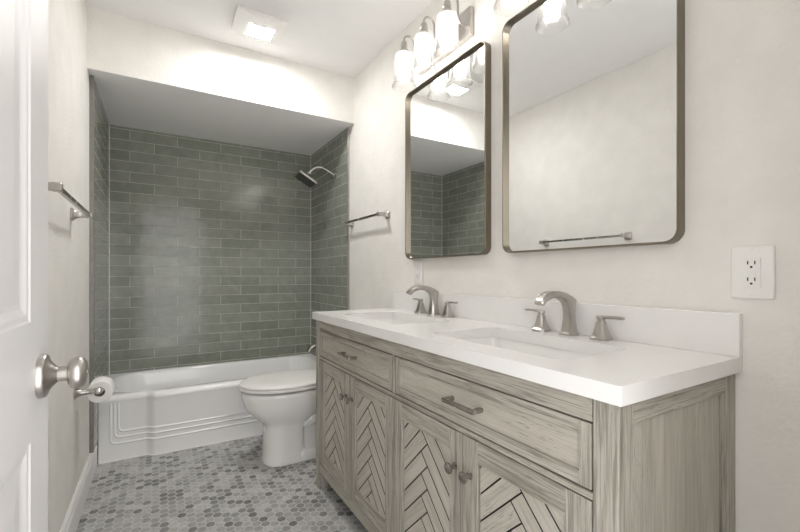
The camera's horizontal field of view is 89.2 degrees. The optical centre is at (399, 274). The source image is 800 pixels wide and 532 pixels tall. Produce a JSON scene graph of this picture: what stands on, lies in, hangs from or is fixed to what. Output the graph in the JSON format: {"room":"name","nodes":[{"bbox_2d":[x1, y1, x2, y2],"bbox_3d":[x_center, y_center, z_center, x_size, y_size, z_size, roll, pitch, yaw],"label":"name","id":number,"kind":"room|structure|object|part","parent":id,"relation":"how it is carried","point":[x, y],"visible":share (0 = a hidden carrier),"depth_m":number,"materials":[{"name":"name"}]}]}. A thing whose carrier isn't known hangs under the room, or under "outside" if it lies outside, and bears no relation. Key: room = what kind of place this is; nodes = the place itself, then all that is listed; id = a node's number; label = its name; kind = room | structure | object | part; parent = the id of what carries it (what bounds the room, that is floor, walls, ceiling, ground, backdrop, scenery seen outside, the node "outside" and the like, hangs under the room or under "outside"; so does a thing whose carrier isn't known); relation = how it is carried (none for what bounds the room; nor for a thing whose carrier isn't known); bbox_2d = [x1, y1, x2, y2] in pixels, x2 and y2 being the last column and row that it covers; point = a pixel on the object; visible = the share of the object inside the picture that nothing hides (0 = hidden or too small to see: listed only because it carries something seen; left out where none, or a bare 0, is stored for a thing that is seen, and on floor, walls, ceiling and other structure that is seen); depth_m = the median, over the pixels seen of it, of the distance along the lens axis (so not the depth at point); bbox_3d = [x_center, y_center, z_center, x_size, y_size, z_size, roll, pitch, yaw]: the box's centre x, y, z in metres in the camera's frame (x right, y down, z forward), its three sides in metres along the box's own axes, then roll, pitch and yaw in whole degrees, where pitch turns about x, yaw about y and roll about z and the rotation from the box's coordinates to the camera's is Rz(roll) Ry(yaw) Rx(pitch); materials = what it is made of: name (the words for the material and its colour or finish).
{"room":"bathroom","nodes":[
{"label":"bathroom","id":0,"kind":"room"},
{"bbox_2d":[48,0,88,531],"bbox_3d":[-1.221,-0.141,1.347,0.100,2.443,3.605,0,0,-31],"label":"wall","id":1,"kind":"structure","parent":0,"point":[68,74],"depth_m":1.60,"materials":[{"name":"paint"}]},
{"bbox_2d":[48,182,92,220],"bbox_3d":[-1.167,-0.249,1.425,0.072,0.050,0.695,0,0,-31],"label":"towel bar","id":2,"kind":"object","parent":1,"relation":"attached to","point":[52,186],"visible":0.78,"depth_m":1.39,"materials":[{"name":"grey metal"}]},
{"bbox_3d":[-1.002,-0.249,1.149,0.072,0.050,0.050,0,0,-31],"label":"post","id":3,"kind":"part","parent":2,"relation":"part of","materials":[{"name":"silver metal"}]},
{"bbox_3d":[-1.333,-0.249,1.702,0.072,0.050,0.050,0,0,-31],"label":"post","id":4,"kind":"part","parent":2,"relation":"part of","materials":[{"name":"silver metal"}]},
{"bbox_2d":[60,445,96,531],"bbox_3d":[-1.016,1.011,1.115,0.014,0.140,2.758,0,0,-31],"label":"baseboard","id":5,"kind":"structure","parent":1,"relation":"attached to","point":[72,518],"depth_m":1.82,"materials":[{"name":"paint"}]},
{"bbox_2d":[73,387,102,399],"bbox_3d":[-1.385,0.513,1.816,0.100,0.050,0.160,0,0,-31],"label":"toilet paper holder","id":6,"kind":"object","parent":1,"relation":"attached to","point":[77,393],"visible":0.93,"depth_m":1.76,"materials":[{"name":"silver metal"}]},
{"bbox_2d":[86,376,114,402],"bbox_3d":[-1.363,0.524,1.849,0.097,0.097,0.102,0,0,-31],"label":"toilet paper roll","id":7,"kind":"object","parent":6,"relation":"hanging from","point":[107,383],"visible":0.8,"depth_m":1.82,"materials":[{"name":"paper"}]},
{"bbox_2d":[94,79,108,464],"bbox_3d":[-1.838,0.014,2.492,0.018,2.134,0.805,0,0,-31],"label":"tiled wall","id":8,"kind":"structure","parent":1,"relation":"attached to","point":[101,125],"depth_m":2.41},
{"bbox_2d":[89,75,93,452],"bbox_3d":[-1.627,-0.056,2.142,0.020,1.994,0.012,0,0,-31],"label":"trim","id":9,"kind":"structure","parent":8,"relation":"attached to","point":[91,77],"depth_m":2.14,"materials":[{"name":"tile"}]},
{"bbox_2d":[109,124,109,373],"bbox_3d":[-2.035,-0.176,2.841,0.003,1.754,0.003,0,0,-31],"label":"trim","id":10,"kind":"structure","parent":8,"relation":"attached to","point":[109,124],"depth_m":2.84,"materials":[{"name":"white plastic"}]},
{"bbox_2d":[87,6,353,155],"bbox_3d":[-1.211,-1.206,2.871,1.484,0.313,1.000,0,0,-31],"label":"soffit","id":11,"kind":"object","parent":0,"point":[116,43],"depth_m":2.50,"materials":[{"name":"paint"}]},
{"bbox_2d":[76,435,367,531],"bbox_3d":[-0.541,1.121,1.754,1.684,0.080,3.605,0,0,-31],"label":"floor","id":12,"kind":"structure","parent":0,"point":[227,486],"depth_m":1.98,"materials":[{"name":"tile"}]},
{"bbox_2d":[98,354,315,463],"bbox_3d":[-1.243,0.892,2.932,1.456,0.382,0.662,0,0,-31],"label":"bathtub","id":13,"kind":"object","parent":12,"relation":"on","point":[168,410],"visible":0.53,"depth_m":2.54,"materials":[{"name":"ceramic"}]},
{"bbox_2d":[239,369,315,466],"bbox_3d":[-0.573,0.697,2.478,0.768,0.767,0.476,0,0,-31],"label":"toilet","id":14,"kind":"object","parent":12,"relation":"on","point":[284,402],"visible":0.53,"depth_m":2.29,"materials":[{"name":"ceramic"}]},
{"bbox_3d":[-0.670,0.646,2.420,0.542,0.019,0.374,0,0,-31],"label":"seat","id":15,"kind":"part","parent":14,"relation":"part of","materials":[{"name":"white plastic"}]},
{"bbox_3d":[-0.667,0.623,2.421,0.546,0.023,0.372,0,0,-31],"label":"lid","id":16,"kind":"part","parent":14,"relation":"part of","materials":[{"name":"white plastic"}]},
{"bbox_2d":[316,320,734,531],"bbox_3d":[0.170,0.654,1.514,0.507,0.853,1.590,0,0,-31],"label":"vanity cabinet","id":17,"kind":"object","parent":12,"relation":"on","point":[410,439],"visible":0.97,"depth_m":0.97,"materials":[{"name":"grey wood"}]},
{"bbox_3d":[-0.399,0.654,2.071,0.045,0.853,0.050,0,0,-31],"label":"corner post","id":18,"kind":"part","parent":17,"relation":"part of","materials":[{"name":"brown wood"}]},
{"bbox_3d":[-0.299,0.686,1.885,0.006,0.401,0.246,0,0,-31],"label":"herringbone panel","id":19,"kind":"part","parent":17,"relation":"part of","materials":[{"name":"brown wood"}]},
{"bbox_3d":[-0.301,0.686,1.885,0.019,0.515,0.361,0,0,-31],"label":"cabinet door","id":20,"kind":"part","parent":17,"relation":"part of","materials":[{"name":"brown wood"}]},
{"bbox_3d":[-0.245,0.525,1.742,0.031,0.030,0.030,0,0,-31],"label":"knob","id":21,"kind":"part","parent":17,"relation":"part of","materials":[{"name":"grey metal"}]},
{"bbox_3d":[-0.225,0.344,1.716,0.038,0.012,0.128,0,0,-31],"label":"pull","id":22,"kind":"part","parent":17,"relation":"part of","materials":[{"name":"grey metal"}]},
{"bbox_3d":[-0.213,0.525,1.690,0.031,0.030,0.030,0,0,-31],"label":"knob","id":23,"kind":"part","parent":17,"relation":"part of","materials":[{"name":"grey metal"}]},
{"bbox_3d":[-0.012,0.970,1.404,0.022,0.047,1.489,0,0,-31],"label":"rail","id":24,"kind":"part","parent":17,"relation":"part of","materials":[{"name":"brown wood"}]},
{"bbox_3d":[-0.204,0.344,1.728,0.010,0.077,0.682,0,0,-31],"label":"drawer panel","id":25,"kind":"part","parent":17,"relation":"part of","materials":[{"name":"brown wood"}]},
{"bbox_3d":[-0.206,0.344,1.727,0.019,0.125,0.730,0,0,-31],"label":"drawer","id":26,"kind":"part","parent":17,"relation":"part of","materials":[{"name":"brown wood"}]},
{"bbox_3d":[-0.110,0.686,1.569,0.006,0.401,0.254,0,0,-31],"label":"herringbone panel","id":27,"kind":"part","parent":17,"relation":"part of","materials":[{"name":"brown wood"}]},
{"bbox_3d":[-0.112,0.686,1.569,0.019,0.515,0.369,0,0,-31],"label":"cabinet door","id":28,"kind":"part","parent":17,"relation":"part of","materials":[{"name":"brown wood"}]},
{"bbox_3d":[0.081,0.686,1.249,0.006,0.401,0.254,0,0,-31],"label":"herringbone panel","id":29,"kind":"part","parent":17,"relation":"part of","materials":[{"name":"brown wood"}]},
{"bbox_3d":[0.080,0.686,1.249,0.019,0.515,0.369,0,0,-31],"label":"cabinet door","id":30,"kind":"part","parent":17,"relation":"part of","materials":[{"name":"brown wood"}]},
{"bbox_3d":[0.138,0.525,1.103,0.031,0.030,0.030,0,0,-31],"label":"knob","id":31,"kind":"part","parent":17,"relation":"part of","materials":[{"name":"grey metal"}]},
{"bbox_3d":[-0.012,0.253,1.404,0.022,0.050,1.485,0,0,-31],"label":"rail","id":32,"kind":"part","parent":17,"relation":"part of","materials":[{"name":"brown wood"}]},
{"bbox_3d":[-0.012,0.418,1.404,0.022,0.014,1.488,0,0,-31],"label":"drawer rail","id":33,"kind":"part","parent":17,"relation":"part of","materials":[{"name":"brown wood"}]},
{"bbox_3d":[0.162,0.344,1.070,0.038,0.012,0.128,0,0,-31],"label":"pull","id":34,"kind":"part","parent":17,"relation":"part of","materials":[{"name":"grey metal"}]},
{"bbox_3d":[0.170,0.525,1.051,0.031,0.030,0.030,0,0,-31],"label":"knob","id":35,"kind":"part","parent":17,"relation":"part of","materials":[{"name":"grey metal"}]},
{"bbox_3d":[0.182,0.344,1.082,0.010,0.077,0.682,0,0,-31],"label":"drawer panel","id":36,"kind":"part","parent":17,"relation":"part of","materials":[{"name":"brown wood"}]},
{"bbox_3d":[0.180,0.344,1.081,0.019,0.125,0.730,0,0,-31],"label":"drawer","id":37,"kind":"part","parent":17,"relation":"part of","materials":[{"name":"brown wood"}]},
{"bbox_3d":[0.274,0.686,0.928,0.006,0.401,0.258,0,0,-31],"label":"herringbone panel","id":38,"kind":"part","parent":17,"relation":"part of","materials":[{"name":"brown wood"}]},
{"bbox_2d":[312,308,742,406],"bbox_3d":[0.176,0.210,1.516,0.495,0.035,1.616,0,0,-31],"label":"countertop","id":39,"kind":"structure","parent":17,"relation":"on","point":[619,373],"depth_m":0.95,"materials":[{"name":"white stone"}]},
{"bbox_2d":[369,318,416,324],"bbox_3d":[-0.029,0.304,1.827,0.324,0.153,0.544,0,0,-31],"label":"sink","id":40,"kind":"object","parent":39,"relation":"in","point":[393,321],"visible":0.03,"depth_m":2.08,"materials":[{"name":"ceramic"}]},
{"bbox_2d":[406,285,457,317],"bbox_3d":[0.108,0.122,1.893,0.170,0.141,0.352,0,0,-31],"label":"faucet","id":41,"kind":"object","parent":39,"relation":"on","point":[433,293],"visible":1,"depth_m":1.90,"materials":[{"name":"silver metal"}]},
{"bbox_3d":[0.103,0.158,2.017,0.051,0.069,0.051,0,0,-31],"label":"handle","id":42,"kind":"part","parent":41,"relation":"part of","materials":[{"name":"silver metal"}]},
{"bbox_3d":[0.108,0.122,1.893,0.170,0.141,0.051,0,0,-31],"label":"spout","id":43,"kind":"part","parent":41,"relation":"part of","materials":[{"name":"silver metal"}]},
{"bbox_3d":[0.215,0.158,1.830,0.051,0.069,0.051,0,0,-31],"label":"handle","id":44,"kind":"part","parent":41,"relation":"part of","materials":[{"name":"silver metal"}]},
{"bbox_2d":[466,337,590,358],"bbox_3d":[0.350,0.304,1.195,0.324,0.153,0.544,0,0,-31],"label":"sink","id":45,"kind":"object","parent":39,"relation":"in","point":[533,349],"visible":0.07,"depth_m":1.34,"materials":[{"name":"ceramic"}]},
{"bbox_2d":[525,291,624,340],"bbox_3d":[0.487,0.122,1.260,0.170,0.141,0.352,0,0,-31],"label":"faucet","id":46,"kind":"object","parent":39,"relation":"on","point":[568,302],"visible":1,"depth_m":1.27,"materials":[{"name":"silver metal"}]},
{"bbox_3d":[0.468,0.126,1.408,0.016,0.011,0.079,0,0,-31],"label":"lever","id":47,"kind":"part","parent":46,"relation":"part of","materials":[{"name":"silver metal"}]},
{"bbox_3d":[0.482,0.158,1.385,0.051,0.069,0.051,0,0,-31],"label":"handle","id":48,"kind":"part","parent":46,"relation":"part of","materials":[{"name":"silver metal"}]},
{"bbox_3d":[0.487,0.122,1.260,0.170,0.141,0.051,0,0,-31],"label":"spout","id":49,"kind":"part","parent":46,"relation":"part of","materials":[{"name":"silver metal"}]},
{"bbox_3d":[0.594,0.158,1.198,0.051,0.069,0.051,0,0,-31],"label":"handle","id":50,"kind":"part","parent":46,"relation":"part of","materials":[{"name":"silver metal"}]},
{"bbox_3d":[0.608,0.126,1.174,0.016,0.011,0.079,0,0,-31],"label":"lever","id":51,"kind":"part","parent":46,"relation":"part of","materials":[{"name":"silver metal"}]},
{"bbox_3d":[0.272,0.686,0.928,0.019,0.515,0.373,0,0,-31],"label":"cabinet door","id":52,"kind":"part","parent":17,"relation":"part of","materials":[{"name":"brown wood"}]},
{"bbox_3d":[0.393,0.654,0.750,0.045,0.853,0.050,0,0,-31],"label":"corner post","id":53,"kind":"part","parent":17,"relation":"part of","materials":[{"name":"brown wood"}]},
{"bbox_3d":[0.574,0.616,0.844,0.365,0.690,0.010,0,0,-31],"label":"panel","id":54,"kind":"part","parent":17,"relation":"part of","materials":[{"name":"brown wood"}]},
{"bbox_3d":[0.585,0.251,0.848,0.382,0.047,0.019,0,0,-31],"label":"rail","id":55,"kind":"part","parent":17,"relation":"part of","materials":[{"name":"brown wood"}]},
{"bbox_3d":[0.762,0.654,0.971,0.048,0.853,0.050,0,0,-31],"label":"corner post","id":56,"kind":"part","parent":17,"relation":"part of","materials":[{"name":"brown wood"}]},
{"bbox_2d":[85,0,432,77],"bbox_3d":[-0.541,-1.412,1.754,1.684,0.100,3.605,0,0,-31],"label":"ceiling","id":57,"kind":"structure","parent":0,"point":[341,37],"depth_m":2.19,"materials":[{"name":"paint"}]},
{"bbox_2d":[231,5,287,43],"bbox_3d":[-0.760,-1.339,2.188,0.251,0.046,0.235,0,0,-31],"label":"exhaust fan","id":58,"kind":"object","parent":57,"relation":"attached to","point":[251,24],"visible":1,"depth_m":2.16,"materials":[{"name":"white plastic"}]},
{"bbox_3d":[-0.762,-1.322,2.212,0.130,0.012,0.106,0,0,-31],"label":"light panel","id":59,"kind":"part","parent":58,"relation":"part of","materials":[{"name":"white plastic"}]},
{"bbox_2d":[349,0,799,531],"bbox_3d":[0.138,-0.141,2.161,0.100,2.443,3.605,0,0,-31],"label":"wall","id":60,"kind":"structure","parent":0,"point":[742,57],"depth_m":1.01,"materials":[{"name":"paint"}]},
{"bbox_2d":[311,128,346,355],"bbox_3d":[-0.577,-0.056,3.248,0.010,1.994,0.805,0,0,-31],"label":"tiled wall","id":61,"kind":"structure","parent":60,"relation":"attached to","point":[329,196],"depth_m":3.20,"materials":[{"name":"grey tile"}]},
{"bbox_2d":[307,344,315,353],"bbox_3d":[-0.668,0.584,3.237,0.160,0.091,0.074,0,0,-31],"label":"tub spout","id":62,"kind":"object","parent":61,"relation":"attached to","point":[312,347],"visible":0.3,"depth_m":3.20,"materials":[{"name":"grey metal"}]},
{"bbox_2d":[294,166,336,187],"bbox_3d":[-0.620,-0.730,3.021,0.305,0.155,0.150,0,0,-31],"label":"shower head","id":63,"kind":"object","parent":61,"relation":"attached to","point":[305,178],"visible":1,"depth_m":2.98},
{"bbox_3d":[-0.692,-0.697,2.978,0.136,0.088,0.150,0,0,-31],"label":"head plate","id":64,"kind":"part","parent":63,"relation":"part of","materials":[{"name":"grey metal"}]},
{"bbox_3d":[-0.581,-0.775,3.044,0.214,0.065,0.017,0,0,-31],"label":"arm","id":65,"kind":"part","parent":63,"relation":"part of","materials":[{"name":"silver metal"}]},
{"bbox_2d":[347,127,348,309],"bbox_3d":[-0.369,-0.056,2.896,0.013,1.994,0.012,0,0,-31],"label":"trim","id":66,"kind":"structure","parent":61,"relation":"attached to","point":[347,127],"depth_m":2.89,"materials":[{"name":"silver metal"}]},
{"bbox_2d":[342,210,389,227],"bbox_3d":[-0.233,-0.354,2.612,0.072,0.050,0.560,0,0,-31],"label":"towel bar","id":67,"kind":"object","parent":60,"relation":"attached to","point":[386,214],"visible":1,"depth_m":2.49,"materials":[{"name":"grey metal"}]},
{"bbox_3d":[-0.364,-0.354,2.830,0.072,0.050,0.050,0,0,-31],"label":"post","id":68,"kind":"part","parent":67,"relation":"part of","materials":[{"name":"silver metal"}]},
{"bbox_3d":[-0.102,-0.354,2.393,0.072,0.050,0.050,0,0,-31],"label":"post","id":69,"kind":"part","parent":67,"relation":"part of","materials":[{"name":"silver metal"}]},
{"bbox_2d":[414,261,422,283],"bbox_3d":[0.095,-0.009,2.124,0.011,0.122,0.080,0,0,-31],"label":"wall outlet","id":70,"kind":"object","parent":60,"relation":"attached to","point":[418,265],"visible":1,"depth_m":2.11,"materials":[{"name":"white plastic"}]},
{"bbox_2d":[416,266,419,278],"bbox_3d":[0.094,-0.009,2.123,0.005,0.067,0.033,0,0,-31],"label":"receptacle","id":71,"kind":"object","parent":70,"relation":"attached to","point":[417,267],"depth_m":2.12,"materials":[{"name":"white plastic"}]},
{"bbox_2d":[392,0,473,84],"bbox_3d":[0.136,-1.064,1.885,0.184,0.266,0.472,0,0,-31],"label":"vanity light","id":72,"kind":"object","parent":60,"relation":"attached to","point":[452,35],"visible":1,"depth_m":1.85,"materials":[{"name":"white glass"}]},
{"bbox_2d":[399,41,408,54],"bbox_3d":[0.020,-1.129,2.019,0.049,0.061,0.049,0,0,-31],"label":"socket","id":73,"kind":"object","parent":72,"relation":"attached to","point":[403,50],"depth_m":2.01,"materials":[{"name":"silver metal"}]},
{"bbox_3d":[0.020,-1.042,2.019,0.058,0.111,0.058,0,0,-31],"label":"bulb","id":74,"kind":"part","parent":72,"relation":"part of","materials":[{"name":"white glass"}]},
{"bbox_3d":[0.061,-1.138,2.044,0.106,0.118,0.010,0,0,-31],"label":"arm","id":75,"kind":"part","parent":72,"relation":"part of","materials":[{"name":"silver metal"}]},
{"bbox_2d":[419,22,428,37],"bbox_3d":[0.110,-1.129,1.869,0.049,0.061,0.049,0,0,-31],"label":"socket","id":76,"kind":"object","parent":72,"relation":"attached to","point":[423,33],"depth_m":1.86,"materials":[{"name":"silver metal"}]},
{"bbox_3d":[0.110,-1.042,1.869,0.058,0.111,0.058,0,0,-31],"label":"bulb","id":77,"kind":"part","parent":72,"relation":"part of","materials":[{"name":"white glass"}]},
{"bbox_3d":[0.151,-1.138,1.894,0.106,0.118,0.010,0,0,-31],"label":"arm","id":78,"kind":"part","parent":72,"relation":"part of","materials":[{"name":"silver metal"}]},
{"bbox_2d":[441,0,452,17],"bbox_3d":[0.200,-1.129,1.719,0.049,0.061,0.049,0,0,-31],"label":"socket","id":79,"kind":"object","parent":72,"relation":"attached to","point":[447,11],"depth_m":1.71,"materials":[{"name":"silver metal"}]},
{"bbox_3d":[0.200,-1.042,1.719,0.058,0.111,0.058,0,0,-31],"label":"bulb","id":80,"kind":"part","parent":72,"relation":"part of","materials":[{"name":"white glass"}]},
{"bbox_3d":[0.241,-1.138,1.744,0.106,0.118,0.010,0,0,-31],"label":"arm","id":81,"kind":"part","parent":72,"relation":"part of","materials":[{"name":"silver metal"}]},
{"bbox_2d":[405,41,490,258],"bbox_3d":[0.201,-0.523,1.924,0.033,0.883,0.621,0,0,-31],"label":"wall mirror","id":82,"kind":"object","parent":60,"relation":"attached to","point":[448,115],"visible":1,"depth_m":1.87,"materials":[{"name":"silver metal"}]},
{"bbox_2d":[392,290,742,356],"bbox_3d":[0.380,0.142,1.638,0.020,0.102,1.616,0,0,-31],"label":"backsplash","id":83,"kind":"structure","parent":60,"relation":"attached to","point":[721,333],"depth_m":1.17,"materials":[{"name":"white stone"}]},
{"bbox_2d":[502,0,684,252],"bbox_3d":[0.568,-0.524,1.312,0.033,0.885,0.619,0,0,-31],"label":"wall mirror","id":84,"kind":"object","parent":60,"relation":"attached to","point":[593,91],"visible":1,"depth_m":1.26,"materials":[{"name":"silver metal"}]},
{"bbox_2d":[731,245,774,299],"bbox_3d":[0.809,-0.004,0.932,0.011,0.122,0.080,0,0,-31],"label":"wall outlet","id":85,"kind":"object","parent":60,"relation":"attached to","point":[752,267],"visible":1,"depth_m":0.93,"materials":[{"name":"white plastic"}]},
{"bbox_2d":[743,258,760,286],"bbox_3d":[0.808,-0.004,0.932,0.005,0.067,0.033,0,0,-31],"label":"receptacle","id":86,"kind":"object","parent":85,"relation":"attached to","point":[751,266],"depth_m":0.93,"materials":[{"name":"white plastic"}]},
{"bbox_3d":[-1.445,0.014,3.261,1.484,2.134,0.090,0,0,-31],"label":"wall","id":87,"kind":"structure","parent":0,"visible":0},
{"bbox_2d":[110,125,310,373],"bbox_3d":[-1.419,-0.136,3.218,1.484,1.834,0.010,0,0,-31],"label":"tiled wall","id":88,"kind":"structure","parent":87,"relation":"attached to","point":[210,241],"depth_m":3.15,"materials":[{"name":"grey tile"}]},
{"bbox_3d":[0.354,-0.141,0.259,1.484,2.443,0.120,0,0,-31],"label":"wall","id":89,"kind":"structure","parent":0,"visible":0},
{"bbox_2d":[0,0,88,531],"bbox_3d":[-0.404,0.055,0.333,0.161,2.028,0.774,0,0,-31],"label":"door","id":90,"kind":"structure","parent":89,"relation":"in","point":[28,374],"depth_m":0.57,"materials":[{"name":"paint"}]},
{"bbox_3d":[-0.530,0.157,0.641,0.059,0.067,0.067,0,0,-31],"label":"knob","id":91,"kind":"part","parent":90,"relation":"part of","materials":[{"name":"silver metal"}]}
]}

